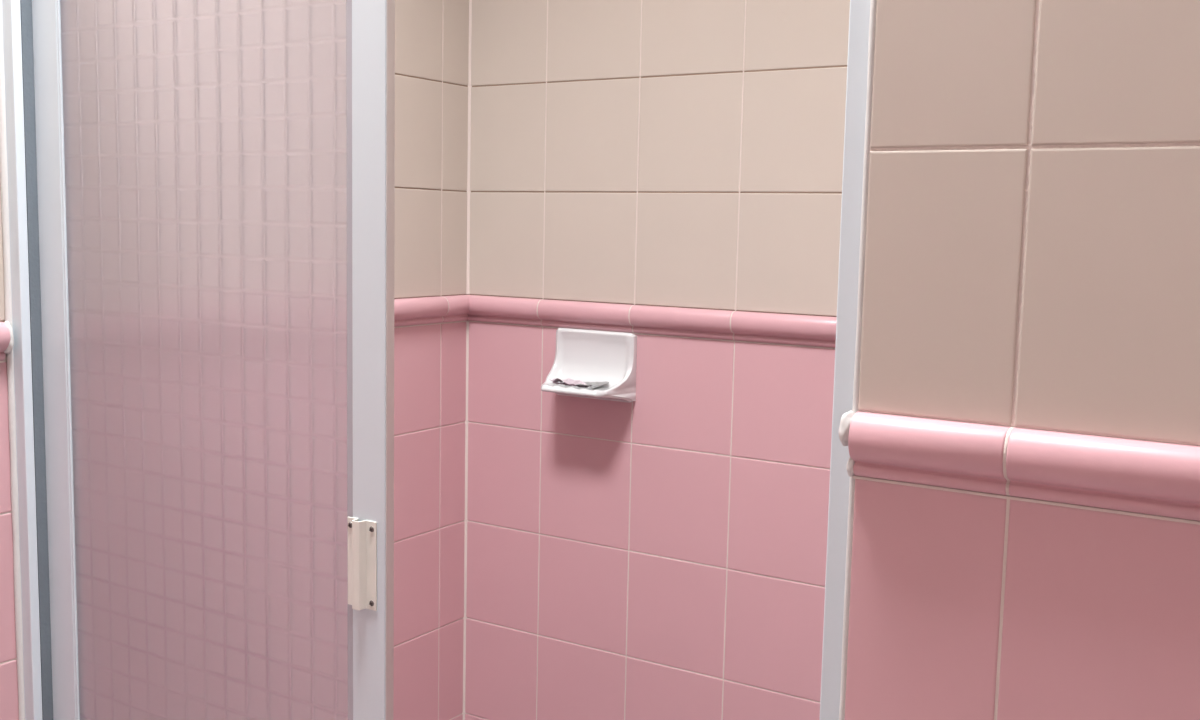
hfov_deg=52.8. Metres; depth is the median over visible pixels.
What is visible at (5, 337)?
trim
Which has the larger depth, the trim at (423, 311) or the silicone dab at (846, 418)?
the trim at (423, 311)
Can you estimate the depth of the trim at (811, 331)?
2.12 m
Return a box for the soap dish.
[541,328,636,402]
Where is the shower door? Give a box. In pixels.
[32,0,394,719]
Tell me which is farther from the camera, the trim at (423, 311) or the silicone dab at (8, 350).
the trim at (423, 311)
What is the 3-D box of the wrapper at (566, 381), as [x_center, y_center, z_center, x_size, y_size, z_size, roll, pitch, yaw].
[-0.053,0.039,2.173,0.085,0.011,0.027,5,7,32]
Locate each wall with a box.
[0,0,468,719]
[465,0,849,719]
[844,0,1199,719]
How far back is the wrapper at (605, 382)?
2.15 m
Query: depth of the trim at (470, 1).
2.38 m
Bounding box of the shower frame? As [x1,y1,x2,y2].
[0,0,876,719]
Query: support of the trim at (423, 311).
attached to the wall at (432, 36)
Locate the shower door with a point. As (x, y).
(216, 178)
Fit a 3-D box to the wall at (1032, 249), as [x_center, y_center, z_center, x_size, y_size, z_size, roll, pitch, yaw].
[0.814,-0.213,0.583,1.372,3.110,0.104,5,7,32]
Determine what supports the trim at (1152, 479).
attached to the wall at (1032, 249)
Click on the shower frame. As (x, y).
(18, 158)
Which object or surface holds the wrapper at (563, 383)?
in the soap dish
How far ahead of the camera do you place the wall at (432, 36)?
2.27 m
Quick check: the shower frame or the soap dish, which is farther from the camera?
the soap dish
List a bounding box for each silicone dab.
[4,321,13,353]
[839,411,854,476]
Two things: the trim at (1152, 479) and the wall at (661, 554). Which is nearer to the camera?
the trim at (1152, 479)
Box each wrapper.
[549,378,591,385]
[553,382,588,387]
[576,381,608,385]
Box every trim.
[0,322,10,362]
[394,295,468,327]
[462,0,471,719]
[468,295,836,348]
[848,411,1199,524]

